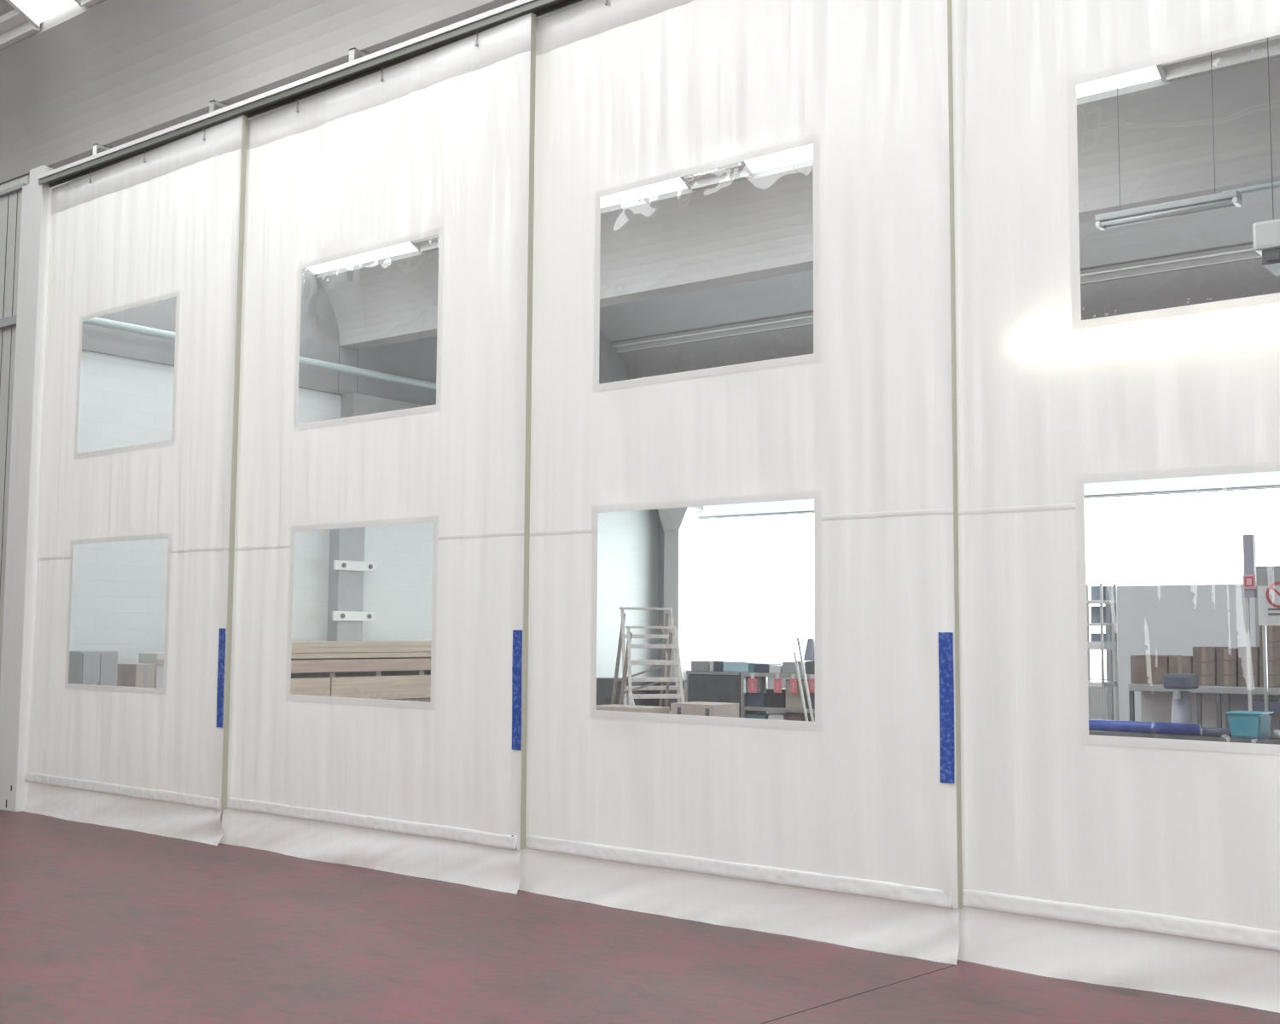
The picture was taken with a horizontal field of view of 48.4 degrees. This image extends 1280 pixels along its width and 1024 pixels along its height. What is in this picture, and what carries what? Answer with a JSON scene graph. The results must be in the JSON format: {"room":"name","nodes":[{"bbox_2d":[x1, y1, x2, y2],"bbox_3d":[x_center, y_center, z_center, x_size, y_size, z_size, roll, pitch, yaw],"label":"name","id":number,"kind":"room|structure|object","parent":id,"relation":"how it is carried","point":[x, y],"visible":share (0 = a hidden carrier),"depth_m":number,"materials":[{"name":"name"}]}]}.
{"room":"industrial warehouse","nodes":[
{"label":"industrial warehouse","id":0,"kind":"room"},
{"bbox_2d":[0,174,29,682],"bbox_3d":[-7.254,-0.147,14.165,3.970,5.785,0.085,-3,-6,38],"label":"wall partition","id":1,"kind":"structure","parent":0,"point":[10,192],"depth_m":13.20,"materials":[{"name":"grey paint"}]},
{"bbox_2d":[0,165,53,812],"bbox_3d":[-5.544,-0.250,12.820,0.385,5.785,0.108,-3,-6,38],"label":"pillar","id":2,"kind":"structure","parent":1,"relation":"attached to","point":[20,567],"depth_m":12.74,"materials":[{"name":"metal"}]},
{"bbox_2d":[0,0,517,185],"bbox_3d":[-0.272,-3.955,9.220,21.400,1.050,1.250,-3,-6,38],"label":"ceiling","id":3,"kind":"structure","parent":1,"relation":"attached to","point":[111,73],"depth_m":11.66,"materials":[{"name":"grey metal"}]},
{"bbox_2d":[69,349,658,677],"bbox_3d":[-8.717,-1.326,15.853,0.300,8.400,29.900,-3,-6,38],"label":"wall","id":4,"kind":"structure","parent":0,"point":[119,589],"depth_m":20.48,"materials":[{"name":"paint"}]},
{"bbox_2d":[82,317,436,389],"bbox_3d":[-4.098,-2.048,21.212,0.325,0.110,13.700,-3,-6,38],"label":"pipe","id":5,"kind":"object","parent":4,"relation":"attached to","point":[99,322],"visible":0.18,"depth_m":20.31,"materials":[{"name":"metal"}]},
{"bbox_2d":[37,0,583,187],"bbox_3d":[-0.581,-3.323,9.280,12.060,0.198,0.347,-3,-6,38],"label":"rail","id":6,"kind":"object","parent":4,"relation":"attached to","point":[318,83],"visible":0.81,"depth_m":10.56,"materials":[{"name":"silver metal"}]},
{"bbox_2d":[24,115,247,845],"bbox_3d":[-4.234,-0.233,11.764,2.947,5.588,0.070,-4,-6,39],"label":"curtain","id":7,"kind":"object","parent":6,"relation":"hanging from","point":[161,223],"visible":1,"depth_m":11.50,"materials":[{"name":"white fabric"}]},
{"bbox_2d":[219,12,536,894],"bbox_3d":[-1.930,-0.370,9.959,3.147,5.588,0.076,-4,-6,39],"label":"curtain","id":8,"kind":"object","parent":6,"relation":"hanging from","point":[440,141],"visible":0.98,"depth_m":9.68,"materials":[{"name":"white fabric"}]},
{"bbox_2d":[517,0,962,965],"bbox_3d":[0.408,-0.509,8.133,3.027,5.588,0.072,-4,-6,39],"label":"curtain","id":9,"kind":"object","parent":6,"relation":"hanging from","point":[843,827],"visible":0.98,"depth_m":7.80,"materials":[{"name":"white fabric"}]},
{"bbox_2d":[951,0,1279,1012],"bbox_3d":[2.758,-0.648,6.305,3.167,5.588,0.073,-4,-6,39],"label":"curtain","id":10,"kind":"object","parent":6,"relation":"hanging from","point":[1150,864],"visible":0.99,"depth_m":6.82,"materials":[{"name":"white fabric"}]},
{"bbox_2d":[52,180,629,417],"bbox_3d":[-4.256,-3.163,21.213,0.300,3.580,13.450,-3,-6,38],"label":"trim","id":11,"kind":"structure","parent":4,"relation":"attached to","point":[319,338],"depth_m":20.95,"materials":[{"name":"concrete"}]},
{"bbox_2d":[326,417,365,640],"bbox_3d":[-4.306,0.978,20.899,0.220,4.715,0.482,-3,-6,38],"label":"trim","id":12,"kind":"structure","parent":4,"relation":"attached to","point":[346,587],"depth_m":20.77,"materials":[{"name":"grey paint"}]},
{"bbox_2d":[331,610,375,621],"bbox_3d":[-4.170,1.521,20.807,0.054,0.140,0.782,-3,-6,38],"label":"clamp","id":13,"kind":"object","parent":4,"relation":"attached to","point":[336,615],"visible":1,"depth_m":20.78,"materials":[{"name":"metal"}]},
{"bbox_2d":[333,559,376,571],"bbox_3d":[-4.166,0.790,20.869,0.054,0.140,0.782,-3,-6,38],"label":"clamp","id":14,"kind":"object","parent":4,"relation":"attached to","point":[338,565],"visible":1,"depth_m":20.84,"materials":[{"name":"metal"}]},
{"bbox_2d":[0,0,1279,352],"bbox_3d":[-0.269,-4.453,9.262,21.400,0.150,26.750,-3,-6,38],"label":"trim","id":15,"kind":"structure","parent":4,"relation":"attached to","point":[14,27],"depth_m":19.34,"materials":[{"name":"white paint"}]},
{"bbox_2d":[317,56,1279,349],"bbox_3d":[4.046,-3.463,14.707,21.400,1.050,1.250,-3,-6,38],"label":"ceiling","id":16,"kind":"structure","parent":4,"relation":"attached to","point":[759,226],"depth_m":16.18,"materials":[{"name":"grey concrete"}]},
{"bbox_2d":[1221,180,1279,193],"bbox_3d":[8.751,-3.157,10.665,8.449,0.056,0.056,-3,-6,38],"label":"conduit","id":17,"kind":"object","parent":16,"relation":"attached to","point":[1276,184],"visible":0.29,"depth_m":13.06,"materials":[{"name":"metal"}]},
{"bbox_2d":[618,256,1279,379],"bbox_3d":[8.364,-2.971,20.195,21.400,1.050,1.250,-3,-6,38],"label":"trim","id":18,"kind":"structure","parent":4,"relation":"attached to","point":[1243,278],"depth_m":20.86,"materials":[{"name":"metal"}]},
{"bbox_2d":[0,809,1279,1023],"bbox_3d":[-0.237,2.446,8.778,21.800,0.200,29.800,-3,-6,38],"label":"floor","id":19,"kind":"structure","parent":0,"point":[100,924],"depth_m":6.92,"materials":[{"name":"red concrete"}]},
{"bbox_2d":[68,650,118,686],"bbox_3d":[-6.591,2.326,16.978,0.520,1.338,0.487,-3,-6,38],"label":"cabinet","id":20,"kind":"object","parent":19,"relation":"on","point":[96,667],"visible":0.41,"depth_m":16.81,"materials":[{"name":"grey paint"}]},
{"bbox_2d":[116,663,155,687],"bbox_3d":[-6.197,2.448,17.446,0.453,1.179,0.258,-3,-6,38],"label":"carton","id":21,"kind":"object","parent":19,"relation":"on","point":[142,675],"visible":0.36,"depth_m":17.36,"materials":[{"name":"cardboard"}]},
{"bbox_2d":[138,651,163,688],"bbox_3d":[-6.008,2.414,17.803,0.415,1.309,0.364,-3,-6,38],"label":"crate","id":22,"kind":"object","parent":19,"relation":"on","point":[156,658],"visible":0.22,"depth_m":17.63,"materials":[{"name":"grey paint"}]},
{"bbox_2d":[389,697,430,702],"bbox_3d":[-4.020,2.964,20.180,0.970,0.639,3.790,-3,-6,38],"label":"board","id":23,"kind":"object","parent":19,"relation":"on","point":[427,700],"visible":0.02,"depth_m":20.45,"materials":[{"name":"brown wood"}]},
{"bbox_2d":[290,675,330,696],"bbox_3d":[-4.870,2.383,19.112,1.000,0.325,0.986,-3,-6,38],"label":"board","id":24,"kind":"object","parent":23,"relation":"on","point":[316,686],"visible":0.16,"depth_m":18.96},
{"bbox_2d":[294,672,430,699],"bbox_3d":[-3.693,2.517,20.607,1.000,0.325,2.780,-3,-6,38],"label":"board","id":25,"kind":"object","parent":23,"relation":"on","point":[384,686],"visible":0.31,"depth_m":19.93,"materials":[{"name":"wood"}]},
{"bbox_2d":[290,672,335,677],"bbox_3d":[-4.518,2.225,19.582,0.890,0.070,0.090,-3,-6,38],"label":"batten","id":26,"kind":"object","parent":25,"relation":"on","point":[304,674],"visible":0.64,"depth_m":19.44,"materials":[{"name":"brown wood"}]},
{"bbox_2d":[335,670,381,675],"bbox_3d":[-4.010,2.283,20.227,0.890,0.070,0.090,-3,-6,38],"label":"batten","id":27,"kind":"object","parent":25,"relation":"on","point":[379,672],"visible":0.64,"depth_m":20.11,"materials":[{"name":"brown wood"}]},
{"bbox_2d":[290,657,430,673],"bbox_3d":[-4.001,2.160,20.192,0.940,0.168,3.620,-3,-6,38],"label":"board","id":28,"kind":"object","parent":27,"relation":"on","point":[325,665],"visible":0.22,"depth_m":19.65,"materials":[{"name":"wood"}]},
{"bbox_2d":[290,651,430,658],"bbox_3d":[-4.011,2.020,20.206,0.960,0.074,3.710,-3,-6,38],"label":"board","id":29,"kind":"object","parent":28,"relation":"on","point":[357,654],"visible":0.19,"depth_m":19.64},
{"bbox_2d":[291,646,431,652],"bbox_3d":[-3.986,1.947,20.250,0.992,0.074,3.700,-3,-6,38],"label":"board","id":30,"kind":"object","parent":29,"relation":"on","point":[294,649],"visible":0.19,"depth_m":19.56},
{"bbox_2d":[291,640,431,646],"bbox_3d":[-4.001,1.875,20.262,1.000,0.068,3.790,-3,-6,38],"label":"board","id":31,"kind":"object","parent":30,"relation":"on","point":[294,643],"visible":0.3,"depth_m":19.81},
{"bbox_2d":[381,669,424,674],"bbox_3d":[-3.503,2.341,20.872,0.890,0.070,0.090,-3,-6,38],"label":"batten","id":32,"kind":"object","parent":25,"relation":"on","point":[416,672],"visible":0.64,"depth_m":20.74,"materials":[{"name":"brown wood"}]},
{"bbox_2d":[596,677,645,705],"bbox_3d":[-0.380,3.220,24.032,0.879,0.825,0.450,-3,-6,38],"label":"crate","id":33,"kind":"object","parent":19,"relation":"on","point":[604,685],"visible":0.19,"depth_m":23.89,"materials":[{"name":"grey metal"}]},
{"bbox_2d":[596,704,669,714],"bbox_3d":[-0.134,2.877,18.797,0.946,0.631,0.504,-3,-6,38],"label":"carton","id":34,"kind":"object","parent":19,"relation":"on","point":[652,709],"visible":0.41,"depth_m":18.62,"materials":[{"name":"brown cardboard"}]},
{"bbox_2d":[610,606,680,706],"bbox_3d":[0.070,2.484,22.120,0.948,1.997,1.194,2,-5,-16],"label":"stepladder","id":35,"kind":"object","parent":19,"relation":"on","point":[622,636],"visible":0.53,"depth_m":22.05,"materials":[{"name":"grey metal"}]},
{"bbox_2d":[618,626,684,714],"bbox_3d":[0.144,2.518,20.774,0.872,1.702,1.026,2,-5,-16],"label":"stepladder","id":36,"kind":"object","parent":19,"relation":"on","point":[628,662],"visible":0.76,"depth_m":20.62,"materials":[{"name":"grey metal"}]},
{"bbox_2d":[645,680,686,710],"bbox_3d":[0.353,3.251,24.187,0.621,0.799,0.640,-3,-6,38],"label":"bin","id":37,"kind":"object","parent":19,"relation":"on","point":[655,702],"visible":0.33,"depth_m":23.97,"materials":[{"name":"plastic"}]},
{"bbox_2d":[670,701,738,717],"bbox_3d":[0.859,2.865,18.845,0.689,0.676,0.604,-3,-6,38],"label":"carton","id":38,"kind":"object","parent":19,"relation":"on","point":[701,708],"visible":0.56,"depth_m":18.67,"materials":[{"name":"brown cardboard"}]},
{"bbox_2d":[686,670,762,717],"bbox_3d":[1.385,3.084,23.186,1.050,0.977,0.720,-3,-6,38],"label":"base cabinet","id":39,"kind":"object","parent":19,"relation":"on","point":[702,685],"visible":0.47,"depth_m":22.91,"materials":[{"name":"grey metal"}]},
{"bbox_2d":[691,660,709,671],"bbox_3d":[1.091,2.531,23.441,0.348,0.160,0.400,-3,-6,38],"label":"storage bin","id":40,"kind":"object","parent":39,"relation":"on","point":[696,665],"visible":0.76,"depth_m":23.28,"materials":[{"name":"grey paint"}]},
{"bbox_2d":[723,661,762,672],"bbox_3d":[1.654,2.498,23.001,0.484,0.160,0.400,-3,-6,38],"label":"storage bin","id":41,"kind":"object","parent":39,"relation":"on","point":[739,666],"visible":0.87,"depth_m":22.84,"materials":[{"name":"teal plastic"}]},
{"bbox_2d":[745,713,770,719],"bbox_3d":[1.942,3.375,22.670,0.387,0.318,0.400,-3,-6,38],"label":"crate","id":42,"kind":"object","parent":19,"relation":"on","point":[765,716],"visible":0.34,"depth_m":22.53,"materials":[{"name":"teal plastic"}]},
{"bbox_2d":[768,712,785,720],"bbox_3d":[2.238,3.344,22.440,0.300,0.344,0.400,-3,-6,38],"label":"paper bag","id":43,"kind":"object","parent":19,"relation":"on","point":[781,716],"visible":0.32,"depth_m":22.29,"materials":[{"name":"white"}]},
{"bbox_2d":[740,672,814,717],"bbox_3d":[2.526,3.017,22.306,1.815,0.977,0.700,-3,-6,38],"label":"workbench","id":44,"kind":"object","parent":19,"relation":"on","point":[743,675],"visible":0.3,"depth_m":22.44,"materials":[{"name":"metal"}]},
{"bbox_2d":[748,673,756,692],"bbox_3d":[1.775,2.694,22.466,0.161,0.308,0.019,-3,-6,38],"label":"tag","id":45,"kind":"object","parent":44,"relation":"attached to","point":[752,682],"visible":1,"depth_m":22.46,"materials":[{"name":"pink"}]},
{"bbox_2d":[746,691,766,706],"bbox_3d":[1.945,2.981,22.703,0.343,0.220,0.400,-3,-6,38],"label":"crate","id":46,"kind":"object","parent":44,"relation":"on","point":[759,699],"visible":0.69,"depth_m":22.54,"materials":[{"name":"blue plastic"}]},
{"bbox_2d":[755,663,781,672],"bbox_3d":[2.046,2.484,22.694,0.261,0.141,0.400,-3,-6,38],"label":"storage bin","id":47,"kind":"object","parent":44,"relation":"on","point":[762,667],"visible":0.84,"depth_m":22.54,"materials":[{"name":"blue plastic"}]},
{"bbox_2d":[766,688,785,707],"bbox_3d":[2.235,2.932,22.479,0.336,0.284,0.400,-3,-6,38],"label":"crate","id":48,"kind":"object","parent":44,"relation":"on","point":[773,700],"visible":0.62,"depth_m":22.31,"materials":[{"name":"black plastic"}]},
{"bbox_2d":[773,674,781,692],"bbox_3d":[2.144,2.665,22.178,0.141,0.294,0.019,-3,-6,38],"label":"tag","id":49,"kind":"object","parent":44,"relation":"attached to","point":[777,681],"visible":1,"depth_m":22.17,"materials":[{"name":"pink"}]},
{"bbox_2d":[744,706,814,713],"bbox_3d":[2.526,3.092,22.300,1.715,0.060,0.660,-3,-6,38],"label":"shelf","id":50,"kind":"object","parent":44,"relation":"attached to","point":[765,709],"depth_m":22.22,"materials":[{"name":"metal"}]},
{"bbox_2d":[790,674,797,692],"bbox_3d":[2.371,2.648,22.002,0.123,0.285,0.019,-3,-6,38],"label":"tag","id":51,"kind":"object","parent":44,"relation":"attached to","point":[793,681],"visible":1,"depth_m":21.99,"materials":[{"name":"pink"}]},
{"bbox_2d":[782,661,805,673],"bbox_3d":[2.452,2.442,22.378,0.269,0.177,0.400,-3,-6,38],"label":"storage bin","id":52,"kind":"object","parent":44,"relation":"on","point":[788,667],"visible":0.48,"depth_m":22.23,"materials":[{"name":"grey paint"}]},
{"bbox_2d":[785,679,808,708],"bbox_3d":[2.513,2.839,22.269,0.314,0.438,0.400,-3,-6,38],"label":"carton","id":53,"kind":"object","parent":44,"relation":"on","point":[793,700],"visible":0.58,"depth_m":22.11,"materials":[{"name":"cardboard"}]},
{"bbox_2d":[805,660,814,674],"bbox_3d":[2.774,2.413,22.127,0.248,0.197,0.400,-3,-6,38],"label":"equipment case","id":54,"kind":"object","parent":44,"relation":"on","point":[810,666],"visible":0.26,"depth_m":21.99,"materials":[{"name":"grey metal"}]},
{"bbox_2d":[802,638,814,660],"bbox_3d":[2.666,2.146,22.236,0.240,0.348,0.240,-3,-6,38],"label":"flask","id":55,"kind":"object","parent":54,"relation":"on","point":[810,648],"visible":0.8,"depth_m":22.17,"materials":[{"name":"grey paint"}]},
{"bbox_2d":[785,712,814,721],"bbox_3d":[2.509,3.301,22.231,0.295,0.397,0.400,-3,-6,38],"label":"carton","id":56,"kind":"object","parent":19,"relation":"on","point":[789,716],"visible":0.2,"depth_m":22.09,"materials":[{"name":"brown cardboard"}]},
{"bbox_2d":[792,637,814,721],"bbox_3d":[2.479,2.659,21.449,0.114,1.531,1.062,1,-5,-9],"label":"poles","id":57,"kind":"object","parent":19,"relation":"on","point":[801,660],"visible":0.8,"depth_m":21.54,"materials":[{"name":"metal"}]},
{"bbox_2d":[760,965,954,1023],"bbox_3d":[0.492,2.103,5.852,0.006,0.001,2.980,-4,-7,44],"label":"trim","id":58,"kind":"structure","parent":19,"relation":"on","point":[952,965],"depth_m":6.32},
{"bbox_2d":[1086,582,1119,720],"bbox_3d":[4.790,1.827,14.987,0.337,2.144,0.450,-3,-6,38],"label":"storage rack","id":59,"kind":"object","parent":19,"relation":"on","point":[1102,645],"visible":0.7,"depth_m":14.94,"materials":[{"name":"metal"}]},
{"bbox_2d":[1090,633,1106,641],"bbox_3d":[4.829,1.320,14.995,0.164,0.089,0.164,-3,-6,38],"label":"drum","id":60,"kind":"object","parent":59,"relation":"on","point":[1094,637],"visible":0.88,"depth_m":14.93,"materials":[{"name":"blue plastic"}]},
{"bbox_2d":[1090,605,1107,622],"bbox_3d":[4.834,1.081,15.013,0.166,0.175,0.166,-3,-6,38],"label":"drum","id":61,"kind":"object","parent":59,"relation":"on","point":[1095,610],"visible":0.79,"depth_m":14.95,"materials":[{"name":"blue plastic"}]},
{"bbox_2d":[1090,586,1107,599],"bbox_3d":[4.840,0.855,15.029,0.166,0.146,0.166,-3,-6,38],"label":"drum","id":62,"kind":"object","parent":59,"relation":"on","point":[1095,592],"visible":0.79,"depth_m":14.97,"materials":[{"name":"blue plastic"}]},
{"bbox_2d":[1086,599,1116,604],"bbox_3d":[4.802,0.952,15.056,0.319,0.033,0.450,-3,-6,38],"label":"shelf","id":63,"kind":"object","parent":59,"relation":"attached to","point":[1088,602],"depth_m":14.87,"materials":[{"name":"metal"}]},
{"bbox_2d":[1087,641,1116,649],"bbox_3d":[4.792,1.407,15.023,0.319,0.083,0.450,-3,-6,38],"label":"shelf","id":64,"kind":"object","parent":59,"relation":"attached to","point":[1090,645],"depth_m":14.82,"materials":[{"name":"metal"}]},
{"bbox_2d":[1088,680,1116,686],"bbox_3d":[4.783,1.808,14.994,0.318,0.044,0.450,-3,-6,38],"label":"shelf","id":65,"kind":"object","parent":59,"relation":"attached to","point":[1090,683],"depth_m":14.81,"materials":[{"name":"metal"}]},
{"bbox_2d":[1163,673,1198,723],"bbox_3d":[5.102,2.147,13.405,0.440,1.245,0.500,-3,-6,38],"label":"drill","id":66,"kind":"object","parent":19,"relation":"on","point":[1181,707],"visible":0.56,"depth_m":13.35,"materials":[{"name":"grey paint"}]},
{"bbox_2d":[1105,583,1257,721],"bbox_3d":[6.246,1.932,16.377,1.753,2.188,0.100,-3,-6,38],"label":"partition wall","id":67,"kind":"structure","parent":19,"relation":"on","point":[1174,619],"depth_m":16.51,"materials":[{"name":"white"}]},
{"bbox_2d":[1088,730,1279,744],"bbox_3d":[4.879,2.310,12.367,2.011,0.742,0.480,-3,-6,38],"label":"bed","id":68,"kind":"object","parent":19,"relation":"on","point":[1266,740],"visible":0.06,"depth_m":12.25,"materials":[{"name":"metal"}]},
{"bbox_2d":[1088,719,1201,735],"bbox_3d":[4.397,1.897,12.566,1.047,0.100,0.100,-3,-6,38],"label":"pipe","id":69,"kind":"object","parent":68,"relation":"on","point":[1094,724],"visible":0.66,"depth_m":12.49,"materials":[{"name":"blue plastic"}]},
{"bbox_2d":[1201,727,1231,737],"bbox_3d":[4.932,1.883,12.185,0.226,0.076,0.076,-3,-6,38],"label":"bar","id":70,"kind":"object","parent":68,"relation":"on","point":[1207,731],"visible":1,"depth_m":12.16,"materials":[{"name":"grey plastic"}]},
{"bbox_2d":[1225,710,1273,738],"bbox_3d":[5.186,1.810,12.119,0.297,0.217,0.360,-3,-6,38],"label":"tub","id":71,"kind":"object","parent":68,"relation":"on","point":[1250,724],"visible":1,"depth_m":12.01,"materials":[{"name":"teal plastic"}]},
{"bbox_2d":[1128,683,1279,734],"bbox_3d":[5.980,2.291,14.232,1.910,1.108,0.800,-3,-6,38],"label":"bench","id":72,"kind":"object","parent":19,"relation":"on","point":[1209,704],"visible":0.41,"depth_m":14.26,"materials":[{"name":"grey paint"}]},
{"bbox_2d":[1130,655,1182,684],"bbox_3d":[5.343,1.627,14.729,0.373,0.288,0.501,-3,-6,38],"label":"carton","id":73,"kind":"object","parent":72,"relation":"on","point":[1144,669],"visible":0.78,"depth_m":14.53,"materials":[{"name":"cardboard"}]},
{"bbox_2d":[1169,656,1192,673],"bbox_3d":[5.589,1.614,14.537,0.220,0.286,0.501,-3,-6,38],"label":"carton","id":74,"kind":"object","parent":72,"relation":"on","point":[1177,664],"visible":0.42,"depth_m":14.34,"materials":[{"name":"cardboard"}]},
{"bbox_2d":[1198,675,1216,686],"bbox_3d":[5.768,1.699,14.388,0.215,0.094,0.501,-3,-6,38],"label":"carton","id":75,"kind":"object","parent":72,"relation":"on","point":[1203,680],"visible":0.46,"depth_m":14.17,"materials":[{"name":"cardboard"}]},
{"bbox_2d":[1192,662,1216,675],"bbox_3d":[5.771,1.584,14.395,0.215,0.135,0.501,-3,-6,38],"label":"carton","id":76,"kind":"object","parent":75,"relation":"on","point":[1200,668],"visible":0.57,"depth_m":14.19,"materials":[{"name":"cardboard"}]},
{"bbox_2d":[1192,646,1229,662],"bbox_3d":[5.776,1.440,14.405,0.215,0.152,0.501,-3,-6,38],"label":"carton","id":77,"kind":"object","parent":76,"relation":"on","point":[1200,654],"visible":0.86,"depth_m":14.21,"materials":[{"name":"cardboard"}]},
{"bbox_2d":[1216,674,1238,686],"bbox_3d":[5.939,1.682,14.255,0.186,0.108,0.501,-3,-6,38],"label":"carton","id":78,"kind":"object","parent":72,"relation":"on","point":[1222,680],"visible":0.64,"depth_m":14.05,"materials":[{"name":"cardboard"}]},
{"bbox_2d":[1216,660,1238,674],"bbox_3d":[5.943,1.556,14.263,0.187,0.142,0.501,-3,-6,38],"label":"carton","id":79,"kind":"object","parent":78,"relation":"on","point":[1224,667],"visible":0.67,"depth_m":14.06,"materials":[{"name":"cardboard"}]},
{"bbox_2d":[1216,648,1238,660],"bbox_3d":[5.946,1.426,14.272,0.187,0.117,0.501,-3,-6,38],"label":"carton","id":80,"kind":"object","parent":79,"relation":"on","point":[1222,654],"visible":0.74,"depth_m":14.07,"materials":[{"name":"cardboard"}]},
{"bbox_2d":[1238,674,1259,686],"bbox_3d":[6.097,1.666,14.132,0.183,0.120,0.501,-3,-6,38],"label":"carton","id":81,"kind":"object","parent":72,"relation":"on","point":[1242,678],"visible":0.54,"depth_m":13.94,"materials":[{"name":"cardboard"}]},
{"bbox_2d":[1238,662,1259,674],"bbox_3d":[6.100,1.547,14.140,0.183,0.116,0.501,-3,-6,38],"label":"carton","id":82,"kind":"object","parent":81,"relation":"on","point":[1242,666],"visible":0.54,"depth_m":13.95,"materials":[{"name":"cardboard"}]},
{"bbox_2d":[1238,646,1259,662],"bbox_3d":[6.104,1.414,14.149,0.183,0.149,0.501,-3,-6,38],"label":"carton","id":83,"kind":"object","parent":82,"relation":"on","point":[1242,650],"visible":0.63,"depth_m":13.96,"materials":[{"name":"cardboard"}]},
{"bbox_2d":[1259,674,1279,687],"bbox_3d":[6.261,1.658,14.003,0.203,0.117,0.501,-3,-6,38],"label":"carton","id":84,"kind":"object","parent":72,"relation":"on","point":[1273,680],"visible":0.74,"depth_m":13.80,"materials":[{"name":"cardboard"}]},
{"bbox_2d":[1259,660,1279,674],"bbox_3d":[6.265,1.529,14.012,0.203,0.140,0.501,-3,-6,38],"label":"carton","id":85,"kind":"object","parent":84,"relation":"on","point":[1273,666],"visible":0.81,"depth_m":13.81,"materials":[{"name":"cardboard"}]},
{"bbox_2d":[1259,641,1279,660],"bbox_3d":[6.271,1.368,14.022,0.203,0.181,0.501,-3,-6,38],"label":"carton","id":86,"kind":"object","parent":85,"relation":"on","point":[1273,648],"visible":0.91,"depth_m":13.82,"materials":[{"name":"cardboard"}]},
{"bbox_2d":[1259,625,1279,641],"bbox_3d":[6.275,1.198,14.034,0.203,0.157,0.501,-3,-6,38],"label":"carton","id":87,"kind":"object","parent":86,"relation":"on","point":[1272,631],"visible":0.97,"depth_m":13.83,"materials":[{"name":"cardboard"}]},
{"bbox_2d":[1242,534,1256,710],"bbox_3d":[5.649,1.480,13.201,0.280,2.546,0.260,-3,-6,38],"label":"post","id":88,"kind":"object","parent":19,"relation":"on","point":[1249,578],"visible":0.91,"depth_m":13.23,"materials":[{"name":"metal"}]},
{"bbox_2d":[1256,565,1279,646],"bbox_3d":[6.828,1.752,15.134,0.387,2.347,0.415,-3,-6,38],"label":"tall cabinet","id":89,"kind":"object","parent":19,"relation":"on","point":[1266,575],"visible":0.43,"depth_m":15.12,"materials":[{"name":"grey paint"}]},
{"bbox_2d":[1257,581,1279,736],"bbox_3d":[5.992,1.706,13.284,0.379,2.115,0.054,-3,-6,38],"label":"safety sign","id":90,"kind":"object","parent":19,"relation":"on","point":[1268,596],"visible":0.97,"depth_m":13.39,"materials":[{"name":"white plastic"}]},
{"bbox_2d":[0,0,1279,343],"bbox_3d":[-0.266,-4.931,9.302,21.400,0.870,26.510,-3,-6,38],"label":"ceiling","id":91,"kind":"structure","parent":0,"point":[788,294],"depth_m":22.80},
{"bbox_2d":[5,0,82,28],"bbox_3d":[-6.656,-4.850,9.858,0.750,0.940,5.690,-3,-6,38],"label":"window","id":92,"kind":"structure","parent":91,"relation":"attached to","point":[36,12],"depth_m":12.05,"materials":[{"name":"white paint"}]},
{"bbox_2d":[241,133,420,273],"bbox_3d":[-5.624,-4.163,17.914,2.300,0.940,5.690,-3,-6,38],"label":"window","id":93,"kind":"structure","parent":91,"relation":"attached to","point":[409,247],"depth_m":19.94,"materials":[{"name":"white paint"}]},
{"bbox_2d":[600,176,691,208],"bbox_3d":[-2.298,-4.361,15.315,2.950,0.940,5.690,-3,-6,38],"label":"window","id":94,"kind":"structure","parent":91,"relation":"attached to","point":[677,183],"depth_m":16.90,"materials":[{"name":"white paint"}]},
{"bbox_2d":[740,64,1166,175],"bbox_3d":[1.322,-4.574,12.486,4.650,0.945,5.690,-3,-6,38],"label":"window","id":95,"kind":"structure","parent":91,"relation":"attached to","point":[805,153],"depth_m":13.65,"materials":[{"name":"white paint"}]},
{"bbox_2d":[1095,52,1242,230],"bbox_3d":[4.606,-3.545,12.520,1.216,1.948,0.160,-3,-6,38],"label":"ceiling lamp","id":96,"kind":"object","parent":91,"relation":"hanging from","point":[1234,198],"visible":1,"depth_m":12.38,"materials":[{"name":"grey"}]},
{"bbox_2d":[1252,37,1279,275],"bbox_3d":[5.328,-3.383,11.229,0.900,2.898,0.510,-3,-6,38],"label":"heater","id":97,"kind":"object","parent":91,"relation":"hanging from","point":[1265,234],"visible":1,"depth_m":11.16,"materials":[{"name":"white paint"}]},
{"bbox_2d":[686,669,1107,720],"bbox_3d":[8.951,-0.795,20.781,21.400,8.400,0.300,-3,-6,38],"label":"wall","id":98,"kind":"structure","parent":0,"point":[1096,692],"depth_m":21.82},
{"bbox_2d":[657,514,663,677],"bbox_3d":[0.497,0.532,27.047,0.259,6.700,0.120,-3,-6,38],"label":"trim","id":99,"kind":"structure","parent":98,"relation":"attached to","point":[660,528],"depth_m":26.97,"materials":[{"name":"grey paint"}]},
{"bbox_2d":[657,506,703,702],"bbox_3d":[0.754,0.497,26.605,0.690,6.700,0.500,-3,-6,38],"label":"column","id":100,"kind":"structure","parent":98,"relation":"attached to","point":[676,522],"depth_m":26.59,"materials":[{"name":"grey paint"}]},
{"bbox_2d":[687,471,1279,681],"bbox_3d":[7.909,0.777,21.352,17.910,3.550,0.070,-3,-6,38],"label":"window","id":101,"kind":"structure","parent":98,"relation":"in","point":[751,579],"depth_m":22.12,"materials":[{"name":"glass"}]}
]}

